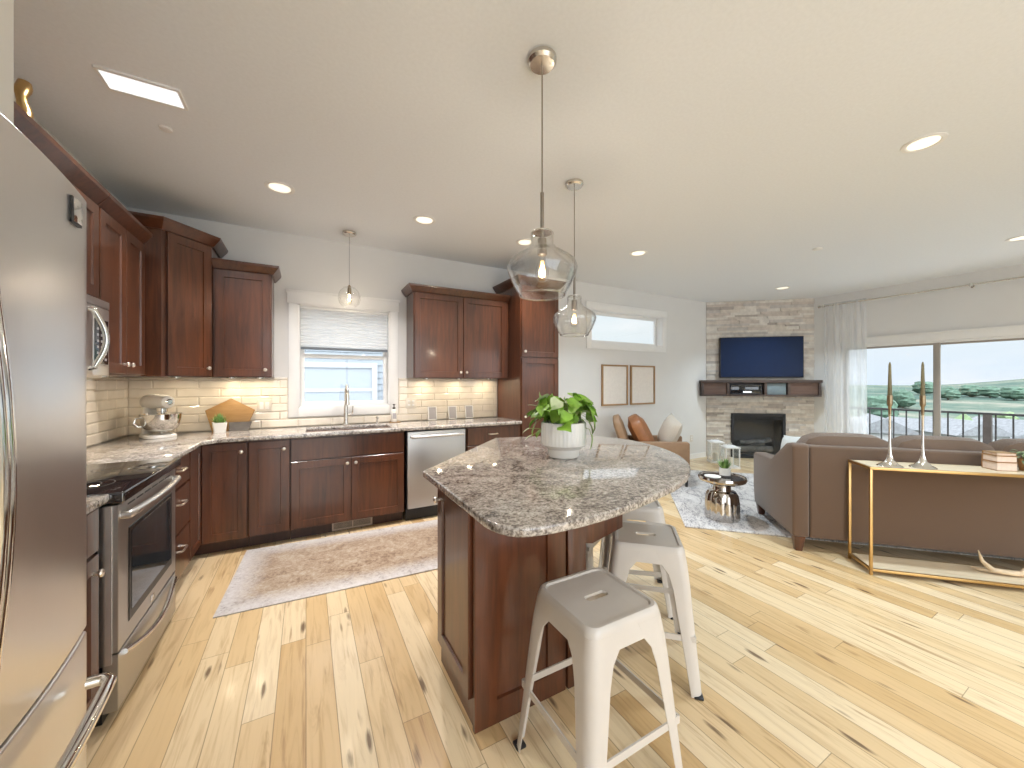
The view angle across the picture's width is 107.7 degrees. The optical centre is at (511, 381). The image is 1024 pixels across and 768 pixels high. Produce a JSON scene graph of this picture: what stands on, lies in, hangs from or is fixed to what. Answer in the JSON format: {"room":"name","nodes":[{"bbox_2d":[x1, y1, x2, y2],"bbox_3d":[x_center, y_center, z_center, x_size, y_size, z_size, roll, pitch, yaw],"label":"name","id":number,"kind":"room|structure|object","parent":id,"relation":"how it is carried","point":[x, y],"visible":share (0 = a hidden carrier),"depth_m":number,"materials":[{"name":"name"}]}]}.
{"room":"open-plan kitchen","nodes":[
{"label":"open-plan kitchen","id":0,"kind":"room"},
{"bbox_2d":[0,0,13,124],"bbox_3d":[-1.240,-0.047,0.333,0.750,2.800,1.060,0,0,-29],"label":"wall","id":1,"kind":"structure","parent":0,"point":[6,6],"depth_m":0.92,"materials":[{"name":"paint"}]},
{"bbox_2d":[14,98,126,208],"bbox_3d":[-1.589,-0.047,0.067,0.120,2.800,6.850,0,0,-29],"label":"wall","id":2,"kind":"structure","parent":0,"point":[35,119],"depth_m":2.40,"materials":[{"name":"paint"}]},
{"bbox_2d":[14,101,109,297],"bbox_3d":[-2.151,-0.730,1.598,0.365,0.585,0.775,0,0,-29],"label":"upper cabinet","id":3,"kind":"object","parent":2,"relation":"attached to","point":[90,189],"visible":0.27,"depth_m":1.81,"materials":[{"name":"brown wood"}]},
{"bbox_2d":[14,78,33,119],"bbox_3d":[-2.170,-1.181,1.659,0.100,0.316,0.100,0,0,-29],"label":"ornament","id":4,"kind":"object","parent":3,"relation":"on","point":[23,89],"visible":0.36,"depth_m":1.65,"materials":[{"name":"gold metal"}]},
{"bbox_2d":[87,294,109,377],"bbox_3d":[-2.113,-0.226,1.615,0.426,0.408,0.763,0,0,-29],"label":"microwave","id":5,"kind":"object","parent":3,"relation":"attached to","point":[98,337],"visible":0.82,"depth_m":1.86,"materials":[{"name":"silver metal"}]},
{"bbox_2d":[87,376,127,446],"bbox_3d":[-2.501,0.205,1.859,0.013,0.496,2.810,0,0,-29],"label":"backsplash","id":6,"kind":"structure","parent":2,"relation":"attached to","point":[107,397],"depth_m":2.75,"materials":[{"name":"beige tile"}]},
{"bbox_2d":[98,194,152,375],"bbox_3d":[-2.496,-0.532,2.226,0.365,0.980,0.648,0,0,-29],"label":"upper cabinet","id":7,"kind":"object","parent":2,"relation":"attached to","point":[122,238],"visible":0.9,"depth_m":2.26,"materials":[{"name":"brown wood"}]},
{"bbox_2d":[127,207,705,453],"bbox_3d":[0.106,-0.047,4.990,7.840,2.800,0.140,0,0,-29],"label":"wall","id":8,"kind":"structure","parent":0,"point":[305,263],"depth_m":4.74,"materials":[{"name":"paint"}]},
{"bbox_2d":[113,211,227,376],"bbox_3d":[-2.727,-0.619,2.963,0.674,1.154,0.669,0,0,-29],"label":"upper cabinet","id":9,"kind":"object","parent":8,"relation":"attached to","point":[178,263],"visible":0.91,"depth_m":2.83,"materials":[{"name":"brown wood"}]},
{"bbox_2d":[211,258,281,377],"bbox_3d":[-2.349,-0.532,3.344,0.475,0.980,0.365,0,0,-29],"label":"upper cabinet","id":10,"kind":"object","parent":8,"relation":"attached to","point":[243,292],"visible":1,"depth_m":3.21,"materials":[{"name":"brown wood"}]},
{"bbox_2d":[257,399,271,411],"bbox_3d":[-2.344,0.223,3.540,0.118,0.115,0.009,0,0,-29],"label":"switch plate","id":11,"kind":"object","parent":8,"relation":"attached to","point":[265,405],"visible":1,"depth_m":3.54,"materials":[{"name":"plastic"}]},
{"bbox_2d":[127,377,496,434],"bbox_3d":[-1.687,0.205,3.917,3.416,0.496,0.015,0,0,-29],"label":"backsplash","id":12,"kind":"structure","parent":8,"relation":"attached to","point":[192,396],"depth_m":3.58,"materials":[{"name":"beige tile"}]},
{"bbox_2d":[286,289,399,416],"bbox_3d":[-1.750,-0.280,3.943,1.080,1.245,0.164,0,0,-29],"label":"window","id":13,"kind":"structure","parent":8,"relation":"in","point":[297,406],"depth_m":3.83,"materials":[{"name":"white paint"}]},
{"bbox_2d":[300,306,387,351],"bbox_3d":[-1.741,-0.543,3.927,0.836,0.432,0.036,0,0,-29],"label":"pleated shade","id":14,"kind":"object","parent":13,"relation":"attached to","point":[322,328],"visible":1,"depth_m":3.91,"materials":[{"name":"white fabric"}]},
{"bbox_2d":[401,283,510,378],"bbox_3d":[-0.625,-0.532,4.294,1.192,0.980,0.365,0,0,-29],"label":"upper cabinet","id":15,"kind":"object","parent":8,"relation":"attached to","point":[452,332],"visible":1,"depth_m":4.15,"materials":[{"name":"brown wood"}]},
{"bbox_2d":[601,364,627,405],"bbox_3d":[1.569,0.048,5.699,0.531,0.620,0.028,0,0,-29],"label":"picture frame","id":16,"kind":"object","parent":8,"relation":"attached to","point":[614,378],"visible":1,"depth_m":5.70,"materials":[{"name":"brown wood"}]},
{"bbox_2d":[585,301,666,352],"bbox_3d":[1.798,-0.835,5.907,1.730,0.685,0.166,0,0,-29],"label":"window","id":17,"kind":"structure","parent":8,"relation":"in","point":[657,317],"depth_m":5.88,"materials":[{"name":"white paint"}]},
{"bbox_2d":[630,365,654,404],"bbox_3d":[2.095,0.048,5.989,0.544,0.620,0.028,0,0,-29],"label":"picture frame","id":18,"kind":"object","parent":8,"relation":"attached to","point":[642,378],"visible":1,"depth_m":5.99,"materials":[{"name":"brown wood"}]},
{"bbox_2d":[14,0,1023,301],"bbox_3d":[2.405,-1.487,2.267,9.240,0.080,7.090,0,0,-29],"label":"ceiling","id":19,"kind":"structure","parent":0,"point":[726,142],"depth_m":2.13,"materials":[{"name":"paint"}]},
{"bbox_2d":[92,64,188,110],"bbox_3d":[-1.815,-1.442,1.843,0.310,0.010,0.160,0,0,-29],"label":"ceiling light panel","id":20,"kind":"object","parent":19,"relation":"attached to","point":[116,81],"visible":1,"depth_m":1.84,"materials":[{"name":"white paint"}]},
{"bbox_2d":[264,180,294,194],"bbox_3d":[-1.726,-1.442,2.782,0.196,0.008,0.196,0,0,-29],"label":"recessed light","id":21,"kind":"object","parent":19,"relation":"in","point":[279,187],"visible":1,"depth_m":2.78,"materials":[{"name":"white paint"}]},
{"bbox_2d":[338,230,360,304],"bbox_3d":[-1.570,-1.086,3.611,0.202,0.722,0.202,0,0,-29],"label":"globe pendant","id":22,"kind":"object","parent":19,"relation":"hanging from","point":[349,233],"visible":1,"depth_m":3.60,"materials":[{"name":"silver metal"}]},
{"bbox_2d":[413,215,435,224],"bbox_3d":[-0.781,-1.442,3.337,0.196,0.008,0.196,0,0,-29],"label":"recessed light","id":23,"kind":"object","parent":19,"relation":"in","point":[420,219],"visible":1,"depth_m":3.33,"materials":[{"name":"white paint"}]},
{"bbox_2d":[507,46,577,300],"bbox_3d":[0.135,-0.915,1.673,0.314,1.064,0.314,0,0,-29],"label":"glass pendant","id":24,"kind":"object","parent":19,"relation":"hanging from","point":[542,60],"visible":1,"depth_m":1.66,"materials":[{"name":"clear glass"}]},
{"bbox_2d":[553,178,595,336],"bbox_3d":[0.453,-0.892,2.719,0.314,1.110,0.314,0,0,-29],"label":"glass pendant","id":25,"kind":"object","parent":19,"relation":"hanging from","point":[574,184],"visible":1,"depth_m":2.71,"materials":[{"name":"clear glass"}]},
{"bbox_2d":[900,132,947,152],"bbox_3d":[2.488,-1.442,2.261,0.196,0.008,0.196,0,0,-29],"label":"recessed light","id":26,"kind":"object","parent":19,"relation":"in","point":[927,141],"visible":1,"depth_m":2.25,"materials":[{"name":"white paint"}]},
{"bbox_2d":[86,457,1023,767],"bbox_3d":[2.434,1.383,2.368,9.150,0.060,7.000,0,0,-29],"label":"floor","id":27,"kind":"structure","parent":0,"point":[808,658],"depth_m":1.69,"materials":[{"name":"brown wood"}]},
{"bbox_2d":[0,113,116,767],"bbox_3d":[-1.186,0.440,0.420,0.898,1.826,0.912,0,0,-29],"label":"refrigerator","id":28,"kind":"object","parent":27,"relation":"on","point":[45,722],"visible":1,"depth_m":0.76,"materials":[{"name":"silver metal"}]},
{"bbox_2d":[83,508,104,711],"bbox_3d":[-1.696,0.911,1.048,0.631,0.883,0.612,0,0,-29],"label":"base cabinet","id":29,"kind":"object","parent":27,"relation":"on","point":[93,572],"visible":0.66,"depth_m":1.40,"materials":[{"name":"brown wood"}]},
{"bbox_2d":[87,494,108,513],"bbox_3d":[-1.699,0.454,1.048,0.615,0.031,0.616,0,0,-29],"label":"countertop","id":30,"kind":"structure","parent":29,"relation":"on","point":[93,502],"depth_m":1.39,"materials":[{"name":"stone"}]},
{"bbox_2d":[87,458,180,726],"bbox_3d":[-2.003,0.894,1.675,0.698,0.917,0.771,0,0,-29],"label":"range","id":31,"kind":"object","parent":27,"relation":"on","point":[136,551],"visible":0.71,"depth_m":1.64,"materials":[{"name":"silver metal"}]},
{"bbox_2d":[87,458,180,504],"bbox_3d":[-2.018,0.459,1.667,0.662,0.045,0.771,0,0,-29],"label":"cooktop","id":32,"kind":"object","parent":31,"relation":"in","point":[122,481],"depth_m":1.74,"materials":[{"name":"black glass"}]},
{"bbox_2d":[174,453,189,581],"bbox_3d":[-2.342,0.911,2.221,0.631,0.883,0.500,0,0,-29],"label":"base cabinet","id":33,"kind":"object","parent":27,"relation":"on","point":[182,489],"visible":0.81,"depth_m":2.42,"materials":[{"name":"brown wood"}]},
{"bbox_2d":[187,441,248,560],"bbox_3d":[-2.574,0.911,2.904,0.883,0.883,0.910,0,0,-29],"label":"base cabinet","id":34,"kind":"object","parent":27,"relation":"on","point":[218,479],"visible":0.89,"depth_m":2.92,"materials":[{"name":"brown wood"}]},
{"bbox_2d":[87,417,521,464],"bbox_3d":[-1.341,0.454,3.289,3.417,0.031,1.416,0,0,-29],"label":"countertop","id":35,"kind":"structure","parent":34,"relation":"on","point":[127,448],"depth_m":3.06,"materials":[{"name":"stone"}]},
{"bbox_2d":[133,394,181,438],"bbox_3d":[-2.807,0.267,2.987,0.276,0.342,0.329,0,0,-36],"label":"stand mixer","id":36,"kind":"object","parent":35,"relation":"on","point":[156,422],"visible":1,"depth_m":2.92,"materials":[{"name":"white metal"}]},
{"bbox_2d":[133,412,181,434],"bbox_3d":[-2.782,0.330,2.963,0.263,0.161,0.259,0,0,-29],"label":"bowl","id":37,"kind":"object","parent":36,"relation":"on","point":[152,423],"depth_m":2.90,"materials":[{"name":"silver metal"}]},
{"bbox_2d":[209,414,227,432],"bbox_3d":[-2.526,0.350,3.226,0.141,0.174,0.140,0,0,-29],"label":"potted succulent","id":38,"kind":"object","parent":35,"relation":"on","point":[219,425],"visible":1,"depth_m":3.21,"materials":[{"name":"white ceramic"}]},
{"bbox_2d":[212,422,226,432],"bbox_3d":[-2.530,0.394,3.236,0.100,0.088,0.100,0,0,-43],"label":"pot","id":39,"kind":"object","parent":38,"relation":"attached to","point":[218,427],"depth_m":3.20,"materials":[{"name":"white ceramic"}]},
{"bbox_2d":[205,398,254,431],"bbox_3d":[-2.546,0.295,3.385,0.363,0.291,0.075,0,0,-29],"label":"cutting board","id":40,"kind":"object","parent":35,"relation":"on","point":[234,411],"visible":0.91,"depth_m":3.38,"materials":[{"name":"brown wood"}]},
{"bbox_2d":[229,421,251,430],"bbox_3d":[-2.450,0.399,3.375,0.174,0.080,0.025,0,0,-29],"label":"slate board","id":41,"kind":"object","parent":35,"relation":"on","point":[233,426],"visible":1,"depth_m":3.37,"materials":[{"name":"grey stone"}]},
{"bbox_2d":[343,384,352,424],"bbox_3d":[-1.634,0.227,3.745,0.101,0.420,0.203,0,0,-29],"label":"faucet","id":42,"kind":"object","parent":35,"relation":"on","point":[346,389],"visible":1,"depth_m":3.78,"materials":[{"name":"silver metal"}]},
{"bbox_2d":[248,438,289,545],"bbox_3d":[-2.125,0.911,3.313,0.290,0.883,0.625,0,0,-29],"label":"base cabinet","id":43,"kind":"object","parent":27,"relation":"on","point":[268,460],"visible":0.88,"depth_m":3.08,"materials":[{"name":"brown wood"}]},
{"bbox_2d":[213,519,437,617],"bbox_3d":[-0.789,1.348,3.105,2.500,0.008,0.950,0,0,-26],"label":"runner rug","id":44,"kind":"object","parent":27,"relation":"on","point":[278,574],"visible":0.56,"depth_m":2.74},
{"bbox_2d":[290,427,403,538],"bbox_3d":[-1.582,0.911,3.613,0.945,0.883,0.625,0,0,-29],"label":"base cabinet","id":45,"kind":"object","parent":27,"relation":"on","point":[337,478],"visible":0.95,"depth_m":3.35,"materials":[{"name":"brown wood"}]},
{"bbox_2d":[332,517,371,530],"bbox_3d":[-1.472,1.306,3.455,0.345,0.082,0.006,0,0,-29],"label":"register","id":46,"kind":"object","parent":45,"relation":"attached to","point":[365,521],"visible":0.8,"depth_m":3.45,"materials":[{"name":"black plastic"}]},
{"bbox_2d":[404,427,464,520],"bbox_3d":[-0.868,0.915,3.967,0.608,0.875,0.627,0,0,-29],"label":"dishwasher","id":47,"kind":"object","parent":27,"relation":"on","point":[423,449],"visible":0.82,"depth_m":3.69,"materials":[{"name":"silver metal"}]},
{"bbox_2d":[464,424,519,451],"bbox_3d":[-0.320,0.911,4.304,0.652,0.883,0.631,0,0,-29],"label":"base cabinet","id":48,"kind":"object","parent":27,"relation":"on","point":[474,436],"visible":0.3,"depth_m":4.01,"materials":[{"name":"brown wood"}]},
{"bbox_2d":[433,489,622,733],"bbox_3d":[-0.083,0.911,2.088,0.825,0.884,1.102,0,0,-29],"label":"base cabinet","id":49,"kind":"object","parent":27,"relation":"on","point":[489,582],"visible":0.53,"depth_m":1.54,"materials":[{"name":"brown wood"}]},
{"bbox_2d":[423,436,690,536],"bbox_3d":[0.298,0.454,2.207,1.649,0.031,1.692,0,0,-29],"label":"countertop","id":50,"kind":"structure","parent":49,"relation":"on","point":[512,486],"depth_m":1.65,"materials":[{"name":"stone"}]},
{"bbox_2d":[523,392,597,458],"bbox_3d":[0.309,0.248,2.216,0.447,0.381,0.415,0,0,-41],"label":"pothos","id":51,"kind":"object","parent":50,"relation":"on","point":[563,429],"visible":1,"depth_m":2.10,"materials":[{"name":"green plant"}]},
{"bbox_2d":[541,420,585,458],"bbox_3d":[0.302,0.335,2.193,0.261,0.206,0.261,0,0,-29],"label":"pot","id":52,"kind":"object","parent":50,"relation":"on","point":[559,444],"depth_m":2.09,"materials":[{"name":"white ceramic"}]},
{"bbox_2d":[493,274,565,436],"bbox_3d":[0.202,0.080,4.582,0.663,2.546,0.649,0,0,-29],"label":"pantry cabinet","id":53,"kind":"object","parent":27,"relation":"on","point":[533,336],"visible":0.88,"depth_m":4.33,"materials":[{"name":"brown wood"}]},
{"bbox_2d":[586,539,600,569],"bbox_3d":[0.459,1.048,2.753,0.434,0.610,0.434,0,0,33],"label":"counter stool","id":54,"kind":"object","parent":27,"relation":"on","point":[589,546],"visible":0.02,"depth_m":2.50,"materials":[{"name":"beige metal"}]},
{"bbox_2d":[513,567,682,767],"bbox_3d":[0.296,1.048,1.314,0.434,0.610,0.434,0,0,-29],"label":"counter stool","id":55,"kind":"object","parent":27,"relation":"on","point":[599,614],"visible":1,"depth_m":1.21,"materials":[{"name":"beige metal"}]},
{"bbox_2d":[598,500,672,619],"bbox_3d":[0.769,1.048,2.376,0.434,0.610,0.434,0,0,11],"label":"counter stool","id":56,"kind":"object","parent":27,"relation":"on","point":[652,512],"visible":0.19,"depth_m":2.21,"materials":[{"name":"beige metal"}]},
{"bbox_2d":[607,520,703,700],"bbox_3d":[0.660,1.048,1.848,0.434,0.610,0.434,0,0,15],"label":"counter stool","id":57,"kind":"object","parent":27,"relation":"on","point":[627,547],"visible":0.77,"depth_m":1.70,"materials":[{"name":"beige metal"}]},
{"bbox_2d":[707,437,724,463],"bbox_3d":[3.428,1.143,6.295,0.217,0.420,0.217,0,0,11],"label":"lantern","id":58,"kind":"object","parent":27,"relation":"on","point":[716,456],"visible":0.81,"depth_m":6.25,"materials":[{"name":"white paint"}]},
{"bbox_2d":[719,442,740,468],"bbox_3d":[3.443,1.153,5.915,0.227,0.400,0.227,0,0,5],"label":"lantern","id":59,"kind":"object","parent":27,"relation":"on","point":[726,446],"visible":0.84,"depth_m":5.87,"materials":[{"name":"white paint"}]},
{"bbox_2d":[731,413,785,457],"bbox_3d":[4.375,0.956,6.747,0.870,0.795,0.300,0,0,11],"label":"gas fireplace","id":60,"kind":"object","parent":27,"relation":"on","point":[751,432],"visible":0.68,"depth_m":6.76,"materials":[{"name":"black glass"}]},
{"bbox_2d":[670,470,1023,560],"bbox_3d":[3.537,1.346,4.197,3.300,0.012,2.450,0,0,16],"label":"area rug","id":61,"kind":"object","parent":27,"relation":"on","point":[689,501],"visible":0.32,"depth_m":3.73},
{"bbox_2d":[613,414,689,486],"bbox_3d":[1.909,0.896,5.203,0.976,0.888,0.700,0,0,16],"label":"armchair","id":62,"kind":"object","parent":61,"relation":"on","point":[639,430],"visible":0.48,"depth_m":4.99,"materials":[{"name":"beige leather"}]},
{"bbox_2d":[628,414,654,440],"bbox_3d":[1.802,0.709,5.234,0.348,0.514,0.560,0,0,16],"label":"cushion","id":63,"kind":"object","parent":62,"relation":"on","point":[639,430],"depth_m":5.02,"materials":[{"name":"leather"}]},
{"bbox_2d":[657,413,682,441],"bbox_3d":[2.164,0.693,5.140,0.250,0.508,0.527,0,0,5],"label":"throw pillow","id":64,"kind":"object","parent":62,"relation":"on","point":[670,430],"visible":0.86,"depth_m":5.00,"materials":[{"name":"beige fabric"}]},
{"bbox_2d":[698,471,747,522],"bbox_3d":[2.075,1.133,3.695,0.428,0.412,0.428,0,0,-29],"label":"side table","id":65,"kind":"object","parent":61,"relation":"on","point":[722,504],"visible":0.95,"depth_m":3.59,"materials":[{"name":"silver metal"}]},
{"bbox_2d":[718,458,731,477],"bbox_3d":[2.107,0.845,3.718,0.168,0.180,0.167,0,0,-29],"label":"potted succulent","id":66,"kind":"object","parent":65,"relation":"on","point":[724,469],"visible":0.98,"depth_m":3.69,"materials":[{"name":"white ceramic"}]},
{"bbox_2d":[754,432,1023,557],"bbox_3d":[3.370,0.887,3.161,2.060,0.933,0.942,0,0,16],"label":"sofa","id":67,"kind":"object","parent":27,"relation":"on","point":[803,486],"visible":0.87,"depth_m":2.83,"materials":[{"name":"brown fabric"}]},
{"bbox_2d":[796,432,887,446],"bbox_3d":[2.710,0.671,3.071,0.629,0.502,0.249,0,0,16],"label":"cushion","id":68,"kind":"object","parent":67,"relation":"on","point":[822,438],"depth_m":2.99,"materials":[{"name":"beige fabric"}]},
{"bbox_2d":[891,435,994,450],"bbox_3d":[3.295,0.671,2.901,0.629,0.502,0.249,0,0,16],"label":"cushion","id":69,"kind":"object","parent":67,"relation":"on","point":[946,443],"depth_m":2.82,"materials":[{"name":"beige fabric"}]},
{"bbox_2d":[988,439,1023,452],"bbox_3d":[3.879,0.671,2.732,0.629,0.502,0.249,0,0,16],"label":"cushion","id":70,"kind":"object","parent":67,"relation":"on","point":[1005,445],"depth_m":2.74,"materials":[{"name":"beige fabric"}]},
{"bbox_2d":[848,459,1023,588],"bbox_3d":[3.147,0.974,2.575,1.250,0.758,0.270,0,0,16],"label":"console table","id":71,"kind":"object","parent":27,"relation":"on","point":[876,563],"visible":1,"depth_m":2.61,"materials":[{"name":"gold metal"}]},
{"bbox_2d":[876,362,903,467],"bbox_3d":[2.678,0.228,2.651,0.140,0.735,0.140,0,0,-29],"label":"candlestick","id":72,"kind":"object","parent":71,"relation":"on","point":[889,461],"visible":1,"depth_m":2.64,"materials":[{"name":"silver metal"}]},
{"bbox_2d":[887,362,891,394],"bbox_3d":[2.678,-0.007,2.651,0.025,0.265,0.024,0,0,-29],"label":"candle","id":73,"kind":"object","parent":72,"relation":"on","point":[889,392],"depth_m":2.64,"materials":[{"name":"brown wax"}]},
{"bbox_2d":[908,362,937,469],"bbox_3d":[2.863,0.228,2.607,0.140,0.735,0.140,0,0,-29],"label":"candlestick","id":74,"kind":"object","parent":71,"relation":"on","point":[922,463],"visible":1,"depth_m":2.60,"materials":[{"name":"silver metal"}]},
{"bbox_2d":[919,395,925,415],"bbox_3d":[2.863,0.164,2.607,0.031,0.142,0.031,0,0,-29],"label":"cup","id":75,"kind":"object","parent":74,"relation":"on","point":[922,398],"depth_m":2.60,"materials":[{"name":"gold metal"}]},
{"bbox_2d":[920,362,924,394],"bbox_3d":[2.863,-0.007,2.607,0.025,0.265,0.024,0,0,-29],"label":"candle","id":76,"kind":"object","parent":74,"relation":"on","point":[922,387],"depth_m":2.60,"materials":[{"name":"brown wax"}]},
{"bbox_2d":[852,553,1023,584],"bbox_3d":[3.147,1.315,2.575,1.218,0.016,0.238,0,0,16],"label":"shelf","id":77,"kind":"object","parent":71,"relation":"attached to","point":[884,564],"depth_m":2.61,"materials":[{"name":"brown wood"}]},
{"bbox_2d":[971,550,1023,576],"bbox_3d":[3.337,1.227,2.538,0.301,0.154,0.080,0,0,16],"label":"antler mount","id":78,"kind":"object","parent":71,"relation":"on","point":[989,568],"visible":1,"depth_m":2.52,"materials":[{"name":"beige"}]},
{"bbox_2d":[981,459,1017,471],"bbox_3d":[3.315,0.567,2.543,0.112,0.056,0.105,0,0,13],"label":"book","id":79,"kind":"object","parent":71,"relation":"on","point":[998,466],"visible":0.8,"depth_m":2.50,"materials":[{"name":"beige paper"}]},
{"bbox_2d":[982,453,1017,462],"bbox_3d":[3.314,0.516,2.543,0.110,0.042,0.103,0,0,13],"label":"book","id":80,"kind":"object","parent":79,"relation":"on","point":[1005,459],"visible":0.8,"depth_m":2.50,"materials":[{"name":"beige paper"}]},
{"bbox_2d":[982,450,1016,456],"bbox_3d":[3.311,0.484,2.542,0.106,0.020,0.100,0,0,13],"label":"book","id":81,"kind":"object","parent":80,"relation":"on","point":[996,453],"visible":1,"depth_m":2.52,"materials":[{"name":"beige paper"}]},
{"bbox_2d":[1010,449,1023,470],"bbox_3d":[3.454,0.496,2.498,0.213,0.197,0.212,0,0,21],"label":"trailing plant","id":82,"kind":"object","parent":71,"relation":"on","point":[1020,460],"visible":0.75,"depth_m":2.52,"materials":[{"name":"green plant"}]},
{"bbox_2d":[813,264,1023,432],"bbox_3d":[6.661,-0.047,4.011,0.140,2.800,5.800,0,0,-29],"label":"wall","id":83,"kind":"structure","parent":0,"point":[1001,303],"depth_m":5.22,"materials":[{"name":"paint"}]},
{"bbox_2d":[818,276,1023,307],"bbox_3d":[6.177,-1.272,4.633,0.106,0.060,3.956,0,0,-29],"label":"curtain rod","id":84,"kind":"object","parent":83,"relation":"attached to","point":[972,285],"visible":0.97,"depth_m":5.17,"materials":[{"name":"silver metal"}]},
{"bbox_2d":[824,298,866,433],"bbox_3d":[5.371,0.015,6.032,0.044,2.635,0.556,0,0,-29],"label":"sheer curtain","id":85,"kind":"object","parent":84,"relation":"hanging from","point":[845,325],"visible":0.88,"depth_m":6.03,"materials":[{"name":"white fabric"}]},
{"bbox_2d":[867,324,1023,435],"bbox_3d":[6.243,0.326,4.712,0.156,2.055,3.550,0,0,-29],"label":"door","id":86,"kind":"structure","parent":83,"relation":"in","point":[976,335],"depth_m":5.21,"materials":[{"name":"white paint"}]},
{"label":"outside","id":87,"kind":"structure","parent":0,"visible":0},
{"bbox_2d":[867,379,1023,419],"bbox_3d":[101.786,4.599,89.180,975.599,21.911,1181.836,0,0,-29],"label":"terrain","id":88,"kind":"structure","parent":87,"point":[999,404],"depth_m":173.70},
{"bbox_2d":[305,349,382,401],"bbox_3d":[-5.943,1.403,10.375,7.200,6.300,5.090,0,0,-29],"label":"house","id":89,"kind":"structure","parent":88,"relation":"on","point":[326,379],"depth_m":8.63,"materials":[{"name":"grey"}]},
{"bbox_2d":[867,394,898,417],"bbox_3d":[118.236,9.399,120.166,10.522,10.869,9.534,0,0,-29],"label":"tree","id":90,"kind":"object","parent":88,"relation":"on","point":[880,401],"visible":0.34,"depth_m":117.69,"materials":[{"name":"green plant"}]},
{"bbox_2d":[867,413,925,441],"bbox_3d":[40.877,6.057,42.000,5.800,4.600,7.300,0,0,33],"label":"house","id":91,"kind":"structure","parent":88,"relation":"on","point":[875,420],"depth_m":39.07,"materials":[{"name":"grey"}]},
{"bbox_2d":[887,416,917,425],"bbox_3d":[75.241,9.449,70.000,6.800,5.320,8.800,0,0,-2],"label":"house","id":92,"kind":"structure","parent":88,"relation":"on","point":[900,420],"depth_m":70.89,"materials":[{"name":"grey"}]},
{"bbox_2d":[892,389,915,407],"bbox_3d":[172.604,7.359,164.773,9.491,8.873,8.864,0,0,-29],"label":"tree","id":93,"kind":"object","parent":88,"relation":"on","point":[903,398],"visible":0.91,"depth_m":162.48,"materials":[{"name":"green plant"}]},
{"bbox_2d":[911,381,932,393],"bbox_3d":[259.378,3.907,234.738,13.026,8.851,12.006,0,0,-29],"label":"tree","id":94,"kind":"object","parent":88,"relation":"on","point":[928,385],"visible":0.7,"depth_m":232.85,"materials":[{"name":"green plant"}]},
{"bbox_2d":[941,386,960,399],"bbox_3d":[221.724,5.821,189.673,9.290,7.158,8.811,0,0,-29],"label":"tree","id":95,"kind":"object","parent":88,"relation":"on","point":[949,392],"visible":0.84,"depth_m":187.40,"materials":[{"name":"green plant"}]},
{"bbox_2d":[907,416,1017,441],"bbox_3d":[53.182,6.815,45.000,5.800,4.800,7.300,0,0,10],"label":"house","id":96,"kind":"structure","parent":88,"relation":"on","point":[955,425],"depth_m":42.90,"materials":[{"name":"grey"}]},
{"bbox_2d":[958,385,980,396],"bbox_3d":[249.562,4.905,203.756,10.606,6.957,9.978,0,0,-29],"label":"tree","id":97,"kind":"object","parent":88,"relation":"on","point":[968,390],"visible":0.91,"depth_m":202.03,"materials":[{"name":"green plant"}]},
{"bbox_2d":[977,386,1000,397],"bbox_3d":[245.493,5.233,191.758,9.456,6.496,9.306,0,0,-29],"label":"tree","id":98,"kind":"object","parent":88,"relation":"on","point":[987,391],"visible":0.88,"depth_m":190.09,"materials":[{"name":"green plant"}]},
{"bbox_2d":[993,418,1023,438],"bbox_3d":[63.840,7.465,47.000,6.800,5.120,7.800,0,0,21],"label":"house","id":99,"kind":"structure","parent":88,"relation":"on","point":[1004,424],"depth_m":46.66,"materials":[{"name":"grey"}]},
{"bbox_2d":[998,386,1023,399],"bbox_3d":[236.418,5.475,176.000,9.548,6.778,9.472,0,0,-29],"label":"tree","id":100,"kind":"object","parent":88,"relation":"on","point":[1015,392],"visible":1,"depth_m":174.55,"materials":[{"name":"green plant"}]},
{"bbox_3d":[4.393,-0.047,6.720,1.501,2.800,1.278,0,0,-29],"label":"wall","id":101,"kind":"structure","parent":0,"visible":0},
{"bbox_2d":[706,298,814,456],"bbox_3d":[4.376,-0.047,6.630,1.724,2.798,0.034,0,0,11],"label":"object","id":102,"kind":"structure","parent":101,"relation":"attached to","point":[785,317],"depth_m":6.64,"materials":[{"name":"beige stone"}]},
{"bbox_2d":[699,380,822,396],"bbox_3d":[4.287,0.108,6.526,1.890,0.280,0.200,0,0,11],"label":"mantel shelf","id":103,"kind":"object","parent":101,"relation":"attached to","point":[794,388],"visible":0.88,"depth_m":6.42,"materials":[{"name":"brown wood"}]},
{"bbox_2d":[730,384,761,393],"bbox_3d":[4.081,0.128,6.568,0.500,0.175,0.155,0,0,11],"label":"receiver","id":104,"kind":"object","parent":103,"relation":"in","point":[734,388],"visible":0.88,"depth_m":6.49,"materials":[{"name":"plastic"}]},
{"bbox_2d":[767,383,785,394],"bbox_3d":[4.548,0.121,6.482,0.292,0.193,0.154,0,0,11],"label":"media box","id":105,"kind":"object","parent":103,"relation":"in","point":[772,388],"visible":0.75,"depth_m":6.41,"materials":[{"name":"grey plastic"}]},
{"bbox_2d":[719,336,803,377],"bbox_3d":[4.368,-0.434,6.579,1.324,0.716,0.064,0,0,11],"label":"television","id":106,"kind":"object","parent":101,"relation":"attached to","point":[778,356],"visible":1,"depth_m":6.55,"materials":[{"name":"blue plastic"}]},
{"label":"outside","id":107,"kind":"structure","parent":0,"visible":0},
{"bbox_3d":[7.498,1.548,4.472,1.750,0.150,6.600,0,0,-29],"label":"floor","id":108,"kind":"structure","parent":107,"visible":0},
{"bbox_2d":[867,407,1023,443],"bbox_3d":[8.101,0.978,4.776,0.084,0.990,6.550,0,0,-29],"label":"balcony railing","id":109,"kind":"object","parent":108,"relation":"on","point":[987,417],"visible":0.27,"depth_m":5.96,"materials":[{"name":"metal"}]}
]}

